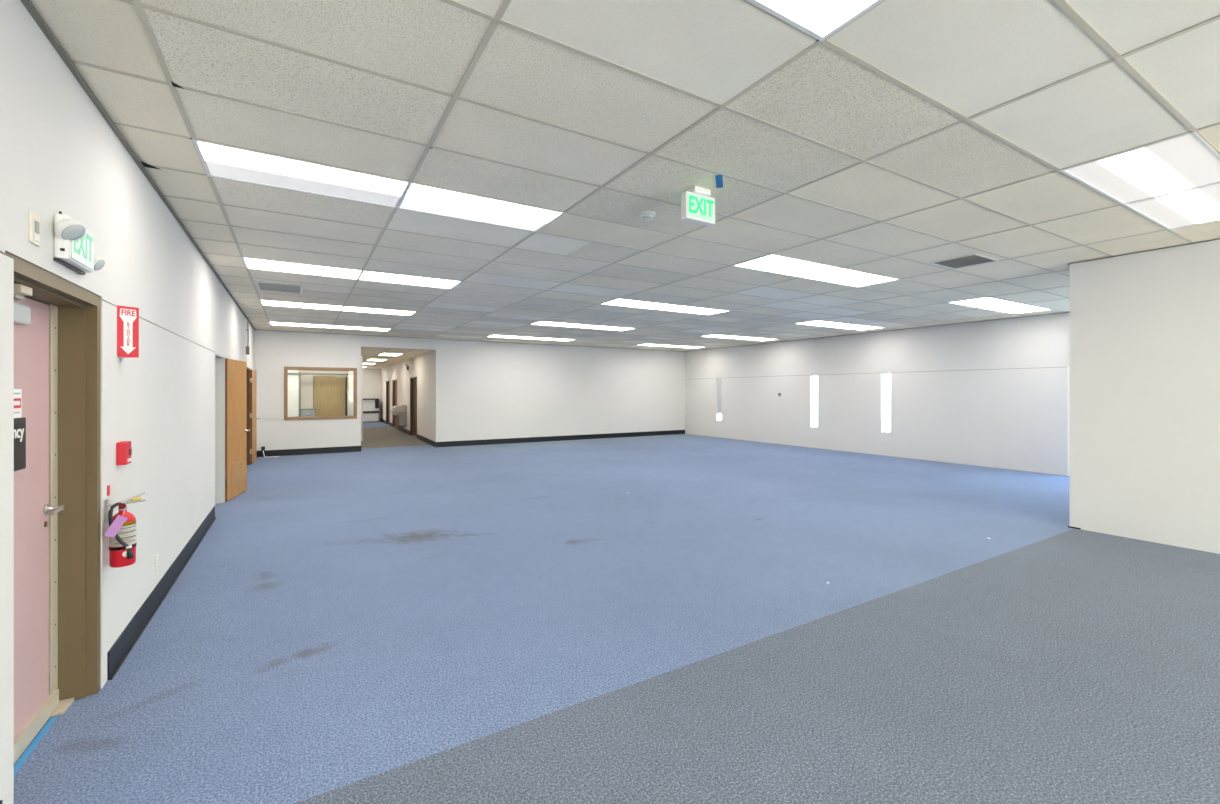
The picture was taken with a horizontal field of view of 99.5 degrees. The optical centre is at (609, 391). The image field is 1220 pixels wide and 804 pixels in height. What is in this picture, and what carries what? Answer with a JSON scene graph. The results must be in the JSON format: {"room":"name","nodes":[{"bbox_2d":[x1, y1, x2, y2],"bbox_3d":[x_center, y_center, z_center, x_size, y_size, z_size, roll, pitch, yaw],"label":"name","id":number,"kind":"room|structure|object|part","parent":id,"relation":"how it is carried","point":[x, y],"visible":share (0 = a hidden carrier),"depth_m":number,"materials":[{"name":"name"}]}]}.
{"room":"empty office space","nodes":[
{"label":"empty office space","id":0,"kind":"room"},
{"bbox_2d":[49,306,49,672],"bbox_3d":[-2.865,0.266,2.008,0.740,2.700,2.600,0,0,-31],"label":"wall","id":1,"kind":"structure","parent":0,"point":[49,306],"depth_m":3.14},
{"bbox_2d":[0,0,253,803],"bbox_3d":[-3.120,-0.054,3.300,0.160,3.241,20.876,0,0,-31],"label":"wall","id":2,"kind":"structure","parent":0,"point":[58,152],"depth_m":2.92,"materials":[{"name":"white paint"}]},
{"bbox_2d":[29,210,39,246],"bbox_3d":[-2.242,-0.635,2.016,0.014,0.122,0.080,0,0,-31],"label":"wall plate","id":3,"kind":"object","parent":2,"relation":"attached to","point":[34,219],"visible":1,"depth_m":2.00,"materials":[{"name":"beige plastic"}]},
{"bbox_2d":[2,251,100,763],"bbox_3d":[-2.491,0.533,2.219,0.189,2.065,1.055,0,0,-31],"label":"door","id":4,"kind":"structure","parent":2,"relation":"in","point":[74,510],"depth_m":2.52,"materials":[{"name":"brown paint"}]},
{"bbox_2d":[14,389,21,417],"bbox_3d":[-2.534,0.052,2.194,0.002,0.124,0.150,0,0,-31],"label":"warning sticker","id":5,"kind":"object","parent":4,"relation":"attached to","point":[17,392],"visible":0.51,"depth_m":2.22,"materials":[{"name":"white paper"}]},
{"bbox_2d":[14,417,25,470],"bbox_3d":[-2.487,0.228,2.119,0.004,0.226,0.400,0,0,-31],"label":"door sign","id":6,"kind":"object","parent":4,"relation":"attached to","point":[19,423],"visible":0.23,"depth_m":2.24,"materials":[{"name":"black plastic"}]},
{"bbox_3d":[-2.397,-0.393,2.074,0.100,0.058,0.170,0,0,-31],"label":"closer arm","id":7,"kind":"part","parent":4,"relation":"part of","materials":[{"name":"beige metal"}]},
{"bbox_3d":[-2.654,0.566,2.457,0.070,0.048,0.127,0,0,-31],"label":"lever handle","id":8,"kind":"part","parent":4,"relation":"part of","materials":[{"name":"metal"}]},
{"bbox_2d":[53,211,104,274],"bbox_3d":[-2.391,-0.662,2.344,0.098,0.218,0.441,0,0,-31],"label":"exit light","id":9,"kind":"object","parent":2,"relation":"attached to","point":[73,243],"visible":1,"depth_m":2.23,"materials":[{"name":"white plastic"}]},
{"bbox_3d":[-2.387,-0.659,2.338,0.004,0.168,0.278,0,0,-31],"label":"plate","id":10,"kind":"part","parent":9,"relation":"part of","materials":[{"name":"white plastic"}]},
{"bbox_2d":[107,485,109,495],"bbox_3d":[-2.724,0.538,2.805,0.006,0.055,0.030,0,0,-31],"label":"wall hook","id":11,"kind":"object","parent":2,"relation":"attached to","point":[108,486],"visible":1,"depth_m":2.79,"materials":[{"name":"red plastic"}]},
{"bbox_2d":[116,441,131,464],"bbox_3d":[-2.808,0.356,2.986,0.049,0.130,0.105,0,0,-31],"label":"fire alarm box","id":12,"kind":"object","parent":2,"relation":"attached to","point":[123,448],"visible":1,"depth_m":2.94,"materials":[{"name":"red plastic"}]},
{"bbox_2d":[104,492,145,567],"bbox_3d":[-2.645,0.756,2.812,0.144,0.371,0.203,0,0,-31],"label":"fire extinguisher","id":13,"kind":"object","parent":2,"relation":"attached to","point":[121,531],"visible":1,"depth_m":2.76,"materials":[{"name":"red metal"}]},
{"bbox_3d":[-2.641,0.590,2.849,0.016,0.038,0.157,0,0,2],"label":"squeeze lever","id":14,"kind":"part","parent":13,"relation":"part of","materials":[{"name":"metal"}]},
{"bbox_3d":[-2.641,0.613,2.857,0.016,0.022,0.151,0,0,2],"label":"carry handle","id":15,"kind":"part","parent":13,"relation":"part of","materials":[{"name":"metal"}]},
{"bbox_2d":[0,464,250,803],"bbox_3d":[-3.043,1.490,3.346,0.020,0.152,20.876,0,0,-31],"label":"baseboard","id":16,"kind":"structure","parent":2,"relation":"attached to","point":[117,654],"depth_m":3.58,"materials":[{"name":"black plastic"}]},
{"bbox_2d":[117,305,138,357],"bbox_3d":[-2.805,-0.345,3.013,0.084,0.292,0.110,0,0,-31],"label":"fire extinguisher sign","id":17,"kind":"object","parent":2,"relation":"attached to","point":[127,317],"visible":1,"depth_m":2.99,"materials":[{"name":"red plastic"}]},
{"bbox_2d":[214,352,249,503],"bbox_3d":[-5.412,0.536,7.202,0.300,2.060,1.907,0,0,-24],"label":"door","id":18,"kind":"structure","parent":2,"relation":"in","point":[231,430],"depth_m":7.43,"materials":[{"name":"brown wood"}]},
{"bbox_3d":[-5.236,0.536,6.799,0.169,2.060,1.015,0,0,-31],"label":"frame","id":19,"kind":"part","parent":18,"relation":"part of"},
{"bbox_2d":[232,460,241,484],"bbox_3d":[-5.552,1.206,7.694,0.014,0.320,0.420,0,0,-20],"label":"vent","id":20,"kind":"object","parent":18,"relation":"attached to","point":[236,464],"depth_m":7.67,"materials":[{"name":"brown wood"}]},
{"bbox_2d":[246,318,249,354],"bbox_3d":[-7.224,-1.101,10.298,0.055,0.735,0.110,0,0,-31],"label":"conduit","id":21,"kind":"object","parent":2,"relation":"attached to","point":[247,329],"visible":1,"depth_m":10.29,"materials":[{"name":"grey plastic"}]},
{"bbox_2d":[247,367,258,464],"bbox_3d":[-7.685,0.536,10.913,0.245,2.060,1.922,0,0,-27],"label":"door","id":22,"kind":"structure","parent":2,"relation":"in","point":[252,418],"depth_m":11.04,"materials":[{"name":"brown wood"}]},
{"bbox_3d":[-7.487,0.536,10.524,0.169,2.060,1.040,0,0,-31],"label":"frame","id":23,"kind":"part","parent":22,"relation":"part of","materials":[{"name":"brown wood"}]},
{"bbox_2d":[253,438,255,453],"bbox_3d":[-7.851,1.206,11.406,0.014,0.320,0.420,0,0,-29],"label":"vent","id":24,"kind":"object","parent":22,"relation":"attached to","point":[254,439],"depth_m":11.37,"materials":[{"name":"brown wood"}]},
{"bbox_2d":[288,370,298,416],"bbox_3d":[-9.896,0.236,14.554,1.920,2.660,0.050,0,0,-31],"label":"wall office partition","id":25,"kind":"structure","parent":0,"point":[293,380],"depth_m":14.96,"materials":[{"name":"white plastic"}]},
{"bbox_2d":[288,372,347,416],"bbox_3d":[-8.780,0.506,15.206,1.975,2.120,0.110,0,0,-31],"label":"trim","id":26,"kind":"structure","parent":25,"relation":"attached to","point":[299,373],"depth_m":15.04,"materials":[{"name":"grey metal"}]},
{"bbox_2d":[299,355,362,440],"bbox_3d":[-8.672,0.216,14.106,3.750,2.700,3.084,0,0,-31],"label":"wall","id":27,"kind":"structure","parent":0,"point":[306,380],"depth_m":15.49,"materials":[{"name":"white paint"}]},
{"bbox_2d":[347,371,352,415],"bbox_3d":[-10.352,0.196,19.751,0.099,2.740,14.484,0,0,-31],"label":"wall","id":28,"kind":"structure","parent":0,"point":[350,373],"depth_m":14.99,"materials":[{"name":"white paint"}]},
{"bbox_2d":[313,375,346,415],"bbox_3d":[-8.467,0.511,15.732,1.015,2.110,0.142,0,0,-31],"label":"door","id":29,"kind":"structure","parent":28,"relation":"in","point":[329,391],"depth_m":15.73,"materials":[{"name":"brown wood"}]},
{"bbox_2d":[363,368,380,420],"bbox_3d":[-12.735,0.196,26.481,3.000,2.740,0.100,0,0,-31],"label":"wall","id":30,"kind":"structure","parent":0,"point":[371,377],"depth_m":26.70,"materials":[{"name":"white paint"}]},
{"bbox_2d":[361,347,432,368],"bbox_3d":[-9.270,-1.197,20.756,2.992,0.054,15.084,0,0,-31],"label":"ceiling","id":31,"kind":"structure","parent":0,"point":[367,352],"depth_m":16.91,"materials":[{"name":"tile"}]},
{"bbox_2d":[366,359,387,360],"bbox_3d":[-8.672,-1.217,19.180,0.606,0.110,1.212,0,0,-31],"label":"ceiling light","id":32,"kind":"object","parent":31,"relation":"attached to","point":[368,359],"visible":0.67,"depth_m":18.93,"materials":[{"name":"white plastic"}]},
{"bbox_2d":[378,353,402,355],"bbox_3d":[-6.965,-1.217,16.355,0.606,0.110,1.212,0,0,-31],"label":"ceiling light","id":33,"kind":"object","parent":31,"relation":"attached to","point":[381,354],"visible":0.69,"depth_m":16.36,"materials":[{"name":"white plastic"}]},
{"bbox_2d":[381,350,434,440],"bbox_3d":[-8.339,0.196,20.711,0.144,2.740,14.334,0,0,-30],"label":"wall","id":34,"kind":"structure","parent":0,"point":[422,367],"depth_m":16.94,"materials":[{"name":"white paint"}]},
{"bbox_2d":[386,381,389,423],"bbox_3d":[-10.412,0.536,24.367,0.148,2.060,1.357,0,0,-30],"label":"door","id":35,"kind":"structure","parent":34,"relation":"in","point":[387,382],"depth_m":24.87,"materials":[{"name":"brown wood"}]},
{"bbox_2d":[392,380,396,427],"bbox_3d":[-9.182,0.536,22.196,0.148,2.060,1.456,0,0,-30],"label":"door","id":36,"kind":"structure","parent":34,"relation":"in","point":[394,382],"depth_m":22.76,"materials":[{"name":"brown wood"}]},
{"bbox_2d":[390,404,406,427],"bbox_3d":[-7.958,0.913,19.413,0.446,0.905,0.960,0,0,-31],"label":"fountain","id":37,"kind":"object","parent":34,"relation":"attached to","point":[400,411],"visible":1,"depth_m":19.11,"materials":[{"name":"metal"}]},
{"bbox_2d":[390,410,398,414],"bbox_3d":[-8.084,0.786,19.628,0.440,0.240,0.460,0,0,-31],"label":"basin","id":38,"kind":"object","parent":37,"relation":"in","point":[391,411],"depth_m":19.40,"materials":[{"name":"metal"}]},
{"bbox_2d":[392,405,406,411],"bbox_3d":[-7.826,0.641,19.200,0.440,0.250,0.460,0,0,-31],"label":"basin","id":39,"kind":"object","parent":37,"relation":"in","point":[399,408],"depth_m":19.03,"materials":[{"name":"metal"}]},
{"bbox_2d":[381,419,435,446],"bbox_3d":[-8.399,1.491,20.669,0.010,0.150,14.339,0,0,-30],"label":"baseboard","id":40,"kind":"structure","parent":34,"relation":"attached to","point":[426,440],"depth_m":16.72,"materials":[{"name":"black plastic"}]},
{"bbox_2d":[410,377,416,437],"bbox_3d":[-6.723,0.536,17.853,0.148,2.060,1.433,0,0,-30],"label":"door","id":41,"kind":"structure","parent":34,"relation":"in","point":[413,380],"depth_m":18.38,"materials":[{"name":"brown wood"}]},
{"bbox_2d":[254,329,684,450],"bbox_3d":[-2.877,-0.054,15.725,13.431,3.241,0.140,0,0,-31],"label":"wall","id":42,"kind":"structure","parent":0,"point":[491,389],"depth_m":15.46,"materials":[{"name":"white paint"}]},
{"bbox_2d":[284,366,356,419],"bbox_3d":[-7.288,0.051,13.046,1.604,1.314,0.162,0,0,-31],"label":"window","id":43,"kind":"structure","parent":42,"relation":"in","point":[286,369],"depth_m":12.96,"materials":[{"name":"brown wood"}]},
{"bbox_2d":[257,430,684,456],"bbox_3d":[-2.864,1.491,15.721,13.089,0.150,0.160,0,0,-31],"label":"baseboard","id":44,"kind":"structure","parent":42,"relation":"attached to","point":[285,452],"depth_m":15.21,"materials":[{"name":"black plastic"}]},
{"bbox_2d":[14,421,1219,803],"bbox_3d":[-2.795,1.606,12.537,16.588,0.080,36.650,0,0,-31],"label":"floor","id":45,"kind":"structure","parent":0,"point":[403,618],"depth_m":3.23,"materials":[{"name":"blue carpet"}]},
{"bbox_2d":[14,717,56,775],"bbox_3d":[-2.525,1.565,2.242,0.025,0.002,0.550,0,0,-31],"label":"tape","id":46,"kind":"object","parent":45,"relation":"on","point":[50,722],"visible":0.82,"depth_m":2.28,"materials":[{"name":"blue plastic"}]},
{"bbox_2d":[261,446,278,457],"bbox_3d":[-8.115,1.442,12.282,0.419,0.253,0.159,0,0,3],"label":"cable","id":47,"kind":"object","parent":45,"relation":"on","point":[262,447],"visible":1,"depth_m":12.27,"materials":[{"name":"white plastic"}]},
{"bbox_2d":[363,398,379,422],"bbox_3d":[-12.590,0.966,25.990,1.740,1.200,0.870,0,0,-31],"label":"wall shelf unit","id":48,"kind":"object","parent":45,"relation":"on","point":[371,411],"visible":0.32,"depth_m":25.93,"materials":[{"name":"white wood"}]},
{"bbox_3d":[-12.607,0.391,25.997,1.720,0.050,0.840,0,0,-31],"label":"shelf","id":49,"kind":"part","parent":48,"relation":"part of","materials":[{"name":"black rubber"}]},
{"bbox_3d":[-12.033,1.306,25.880,0.800,0.400,0.015,0,0,-31],"label":"cupboard door","id":50,"kind":"part","parent":48,"relation":"part of","materials":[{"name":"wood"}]},
{"bbox_3d":[-12.451,0.706,25.741,1.720,0.580,0.060,0,0,-31],"label":"panel","id":51,"kind":"part","parent":48,"relation":"part of","materials":[{"name":"white plastic"}]},
{"bbox_3d":[-12.590,1.031,25.990,1.740,0.070,0.870,0,0,-31],"label":"shelf","id":52,"kind":"part","parent":48,"relation":"part of","materials":[{"name":"black rubber"}]},
{"bbox_2d":[20,0,1219,351],"bbox_3d":[2.563,-1.589,6.735,13.521,0.272,21.176,0,0,-31],"label":"ceiling","id":53,"kind":"structure","parent":0,"point":[896,143],"depth_m":2.98,"materials":[{"name":"tile"}]},
{"bbox_2d":[255,281,302,293],"bbox_3d":[-4.669,-1.467,7.309,0.550,0.007,0.680,0,0,-31],"label":"ceiling vent","id":54,"kind":"object","parent":53,"relation":"in","point":[266,286],"visible":1,"depth_m":7.28,"materials":[{"name":"grey metal"}]},
{"bbox_2d":[192,139,410,207],"bbox_3d":[-2.071,-1.524,3.577,1.212,0.110,0.606,0,0,-31],"label":"ceiling light","id":55,"kind":"object","parent":53,"relation":"attached to","point":[221,161],"visible":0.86,"depth_m":3.53,"materials":[{"name":"white plastic"}]},
{"bbox_2d":[269,322,333,327],"bbox_3d":[-6.837,-1.524,11.461,1.212,0.110,0.606,0,0,-31],"label":"ceiling light","id":56,"kind":"object","parent":53,"relation":"attached to","point":[270,323],"visible":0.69,"depth_m":11.51,"materials":[{"name":"white plastic"}]},
{"bbox_2d":[260,299,343,310],"bbox_3d":[-5.262,-1.524,8.855,1.212,0.110,0.606,0,0,-31],"label":"ceiling light","id":57,"kind":"object","parent":53,"relation":"attached to","point":[263,302],"visible":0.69,"depth_m":8.87,"materials":[{"name":"white plastic"}]},
{"bbox_2d":[242,257,363,279],"bbox_3d":[-3.674,-1.524,6.228,1.212,0.110,0.606,0,0,-31],"label":"ceiling light","id":58,"kind":"object","parent":53,"relation":"attached to","point":[250,263],"visible":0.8,"depth_m":6.20,"materials":[{"name":"white plastic"}]},
{"bbox_2d":[333,325,390,330],"bbox_3d":[-5.810,-1.524,12.082,1.212,0.110,0.606,0,0,-31],"label":"ceiling light","id":59,"kind":"object","parent":53,"relation":"attached to","point":[334,326],"visible":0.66,"depth_m":12.12,"materials":[{"name":"white plastic"}]},
{"bbox_2d":[342,306,415,315],"bbox_3d":[-4.235,-1.524,9.476,1.212,0.110,0.606,0,0,-31],"label":"ceiling light","id":60,"kind":"object","parent":53,"relation":"attached to","point":[345,308],"visible":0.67,"depth_m":9.52,"materials":[{"name":"white plastic"}]},
{"bbox_2d":[358,270,462,288],"bbox_3d":[-2.647,-1.524,6.848,1.212,0.110,0.606,0,0,-31],"label":"ceiling light","id":61,"kind":"object","parent":53,"relation":"attached to","point":[368,275],"visible":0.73,"depth_m":6.85,"materials":[{"name":"white plastic"}]},
{"bbox_2d":[397,182,563,231],"bbox_3d":[-1.044,-1.524,4.197,1.212,0.110,0.606,0,0,-31],"label":"ceiling light","id":62,"kind":"object","parent":53,"relation":"attached to","point":[421,198],"visible":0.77,"depth_m":4.17,"materials":[{"name":"white plastic"}]},
{"bbox_2d":[487,335,535,338],"bbox_3d":[-2.667,-1.524,13.981,1.212,0.110,0.606,0,0,-31],"label":"ceiling light","id":63,"kind":"object","parent":53,"relation":"attached to","point":[497,336],"visible":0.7,"depth_m":14.08,"materials":[{"name":"white plastic"}]},
{"bbox_2d":[532,337,575,340],"bbox_3d":[-1.627,-1.524,14.610,1.212,0.110,0.606,0,0,-31],"label":"ceiling light","id":64,"kind":"object","parent":53,"relation":"attached to","point":[536,338],"visible":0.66,"depth_m":14.69,"materials":[{"name":"white plastic"}]},
{"bbox_2d":[531,321,588,327],"bbox_3d":[-1.092,-1.524,11.375,1.212,0.110,0.606,0,0,-31],"label":"ceiling light","id":65,"kind":"object","parent":53,"relation":"attached to","point":[545,323],"visible":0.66,"depth_m":11.39,"materials":[{"name":"white plastic"}]},
{"bbox_2d":[580,325,636,330],"bbox_3d":[-0.052,-1.524,12.004,1.212,0.110,0.606,0,0,-31],"label":"ceiling light","id":66,"kind":"object","parent":53,"relation":"attached to","point":[589,326],"visible":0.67,"depth_m":12.07,"materials":[{"name":"white plastic"}]},
{"bbox_2d":[601,298,676,309],"bbox_3d":[0.496,-1.524,8.748,1.212,0.110,0.606,0,0,-31],"label":"ceiling light","id":67,"kind":"object","parent":53,"relation":"attached to","point":[617,302],"visible":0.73,"depth_m":8.77,"materials":[{"name":"white plastic"}]},
{"bbox_2d":[639,211,654,220],"bbox_3d":[0.307,-1.446,4.276,0.136,0.059,0.135,0,0,-31],"label":"smoke detector","id":68,"kind":"object","parent":53,"relation":"attached to","point":[645,215],"visible":1,"depth_m":4.24,"materials":[{"name":"white plastic"}]},
{"bbox_2d":[640,344,677,346],"bbox_3d":[1.496,-1.524,16.498,1.212,0.110,0.606,0,0,-31],"label":"ceiling light","id":69,"kind":"object","parent":53,"relation":"attached to","point":[658,345],"visible":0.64,"depth_m":16.61,"materials":[{"name":"white plastic"}]},
{"bbox_2d":[670,345,703,348],"bbox_3d":[2.532,-1.524,17.124,1.212,0.110,0.606,0,0,-31],"label":"ceiling light","id":70,"kind":"object","parent":53,"relation":"attached to","point":[680,346],"visible":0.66,"depth_m":17.29,"materials":[{"name":"white plastic"}]},
{"bbox_2d":[671,346,700,347],"bbox_3d":[2.532,-1.476,17.124,1.170,0.003,0.566,0,0,-31],"label":"diffuser","id":71,"kind":"object","parent":70,"relation":"attached to","point":[671,346],"depth_m":17.00,"materials":[{"name":"white plastic"}]},
{"bbox_2d":[660,305,727,314],"bbox_3d":[1.536,-1.524,9.377,1.212,0.110,0.606,0,0,-31],"label":"ceiling light","id":72,"kind":"object","parent":53,"relation":"attached to","point":[679,308],"visible":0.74,"depth_m":9.42,"materials":[{"name":"white plastic"}]},
{"bbox_2d":[681,186,714,225],"bbox_3d":[0.645,-1.352,3.764,0.278,0.236,0.095,0,0,-31],"label":"exit sign","id":73,"kind":"object","parent":53,"relation":"hanging from","point":[696,206],"visible":1,"depth_m":3.73,"materials":[{"name":"white plastic"}]},
{"bbox_3d":[0.660,-1.331,3.740,0.250,0.162,0.002,0,0,-31],"label":"plate","id":74,"kind":"part","parent":73,"relation":"part of","materials":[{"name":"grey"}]},
{"bbox_2d":[715,175,722,187],"bbox_3d":[0.766,-1.470,3.618,0.048,0.002,0.220,0,0,14],"label":"tape","id":75,"kind":"object","parent":53,"relation":"attached to","point":[719,179],"visible":1,"depth_m":3.61,"materials":[{"name":"blue plastic"}]},
{"bbox_2d":[699,334,743,338],"bbox_3d":[3.071,-1.524,13.892,1.212,0.110,0.606,0,0,-31],"label":"ceiling light","id":76,"kind":"object","parent":53,"relation":"attached to","point":[714,335],"visible":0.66,"depth_m":13.88,"materials":[{"name":"white plastic"}]},
{"bbox_2d":[703,335,741,338],"bbox_3d":[3.071,-1.476,13.892,1.170,0.003,0.566,0,0,-31],"label":"diffuser","id":77,"kind":"object","parent":76,"relation":"attached to","point":[713,336],"depth_m":13.88,"materials":[{"name":"white plastic"}]},
{"bbox_2d":[736,337,777,340],"bbox_3d":[4.107,-1.524,14.518,1.212,0.110,0.606,0,0,-31],"label":"ceiling light","id":78,"kind":"object","parent":53,"relation":"attached to","point":[744,338],"visible":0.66,"depth_m":14.63,"materials":[{"name":"white plastic"}]},
{"bbox_2d":[732,254,840,277],"bbox_3d":[2.098,-1.524,6.097,1.212,0.110,0.606,0,0,-31],"label":"ceiling light","id":79,"kind":"object","parent":53,"relation":"attached to","point":[772,263],"visible":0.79,"depth_m":6.10,"materials":[{"name":"white plastic"}]},
{"bbox_2d":[746,0,883,40],"bbox_3d":[0.528,-1.524,1.596,1.212,0.110,0.606,0,0,-31],"label":"ceiling light","id":80,"kind":"object","parent":53,"relation":"attached to","point":[820,19],"visible":1,"depth_m":2.01,"materials":[{"name":"white plastic"}]},
{"bbox_2d":[794,320,851,326],"bbox_3d":[4.660,-1.524,11.265,1.212,0.110,0.606,0,0,-31],"label":"ceiling light","id":81,"kind":"object","parent":53,"relation":"attached to","point":[817,322],"visible":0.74,"depth_m":11.22,"materials":[{"name":"white plastic"}]},
{"bbox_2d":[801,268,899,286],"bbox_3d":[3.138,-1.524,6.726,1.212,0.110,0.606,0,0,-31],"label":"ceiling light","id":82,"kind":"object","parent":53,"relation":"attached to","point":[843,276],"visible":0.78,"depth_m":6.74,"materials":[{"name":"white plastic"}]},
{"bbox_2d":[831,324,882,329],"bbox_3d":[5.695,-1.524,11.891,1.212,0.110,0.606,0,0,-31],"label":"ceiling light","id":83,"kind":"object","parent":53,"relation":"attached to","point":[853,326],"visible":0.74,"depth_m":11.93,"materials":[{"name":"white plastic"}]},
{"bbox_2d":[930,254,998,268],"bbox_3d":[4.008,-1.467,5.847,0.540,0.007,0.470,0,0,-31],"label":"ceiling vent","id":84,"kind":"object","parent":53,"relation":"in","point":[973,259],"visible":1,"depth_m":5.83,"materials":[{"name":"grey metal"}]},
{"bbox_2d":[948,297,1021,308],"bbox_3d":[6.262,-1.524,8.614,1.212,0.110,0.606,0,0,-31],"label":"ceiling light","id":85,"kind":"object","parent":53,"relation":"attached to","point":[986,302],"visible":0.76,"depth_m":8.63,"materials":[{"name":"white plastic"}]},
{"bbox_2d":[985,304,1051,313],"bbox_3d":[7.297,-1.524,9.240,1.212,0.110,0.606,0,0,-31],"label":"ceiling light","id":86,"kind":"object","parent":53,"relation":"attached to","point":[1020,308],"visible":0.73,"depth_m":9.28,"materials":[{"name":"white plastic"}]},
{"bbox_2d":[1060,132,1219,204],"bbox_3d":[3.671,-1.524,3.496,1.212,0.110,0.606,0,0,-31],"label":"ceiling light","id":87,"kind":"object","parent":53,"relation":"attached to","point":[1184,162],"visible":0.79,"depth_m":3.45,"materials":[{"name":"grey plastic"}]},
{"bbox_2d":[1123,183,1219,229],"bbox_3d":[4.711,-1.524,4.124,1.212,0.110,0.606,0,0,-31],"label":"ceiling light","id":88,"kind":"object","parent":53,"relation":"attached to","point":[1200,205],"visible":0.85,"depth_m":4.14,"materials":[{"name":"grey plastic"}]},
{"bbox_2d":[685,312,1069,475],"bbox_3d":[6.112,-0.054,13.642,0.120,3.241,12.726,0,0,-31],"label":"wall","id":89,"kind":"structure","parent":0,"point":[992,393],"depth_m":11.98,"materials":[{"name":"white paint"}]},
{"bbox_2d":[717,378,721,420],"bbox_3d":[3.757,0.275,17.555,0.084,1.453,0.250,0,0,-31],"label":"window","id":90,"kind":"structure","parent":89,"relation":"in","point":[719,380],"depth_m":17.56,"materials":[{"name":"white glass"}]},
{"bbox_2d":[812,375,817,427],"bbox_3d":[5.726,0.275,14.340,0.040,1.453,0.240,0,0,-31],"label":"window","id":91,"kind":"structure","parent":89,"relation":"in","point":[812,375],"depth_m":14.42,"materials":[{"name":"white glass"}]},
{"bbox_2d":[883,373,890,432],"bbox_3d":[6.781,0.275,12.594,0.040,1.453,0.240,0,0,-31],"label":"window","id":92,"kind":"structure","parent":89,"relation":"in","point":[883,373],"depth_m":12.67,"materials":[{"name":"white glass"}]},
{"bbox_2d":[1067,366,1069,475],"bbox_3d":[8.505,0.552,9.566,0.022,2.028,0.043,0,0,-31],"label":"trim","id":93,"kind":"structure","parent":89,"relation":"attached to","point":[1068,367],"depth_m":9.56,"materials":[{"name":"white plastic"}]},
{"bbox_2d":[1070,238,1219,553],"bbox_3d":[9.433,-0.054,3.569,4.638,3.241,8.350,0,0,-31],"label":"wall","id":94,"kind":"structure","parent":0,"point":[1145,326],"depth_m":5.40,"materials":[{"name":"white paint"}]},
{"bbox_3d":[-8.783,1.564,13.957,3.208,0.004,2.824,0,0,-31],"label":"floor","id":95,"kind":"structure","parent":0,"visible":0},
{"bbox_2d":[300,409,314,416],"bbox_3d":[-8.759,1.034,14.964,0.360,1.055,0.325,0,0,-31],"label":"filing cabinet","id":96,"kind":"object","parent":95,"relation":"on","point":[304,412],"visible":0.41,"depth_m":14.83,"materials":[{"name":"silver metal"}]},
{"bbox_3d":[-8.685,0.717,14.841,0.310,0.290,0.012,0,0,-31],"label":"drawer","id":97,"kind":"part","parent":96,"relation":"part of","materials":[{"name":"grey metal"}]},
{"label":"outside","id":98,"kind":"structure","parent":0,"visible":0},
{"bbox_2d":[719,394,890,431],"bbox_3d":[35.446,1.791,173.331,360.000,0.150,380.000,0,0,-31],"label":"ground","id":99,"kind":"structure","parent":98,"point":[887,397],"depth_m":41.91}
]}

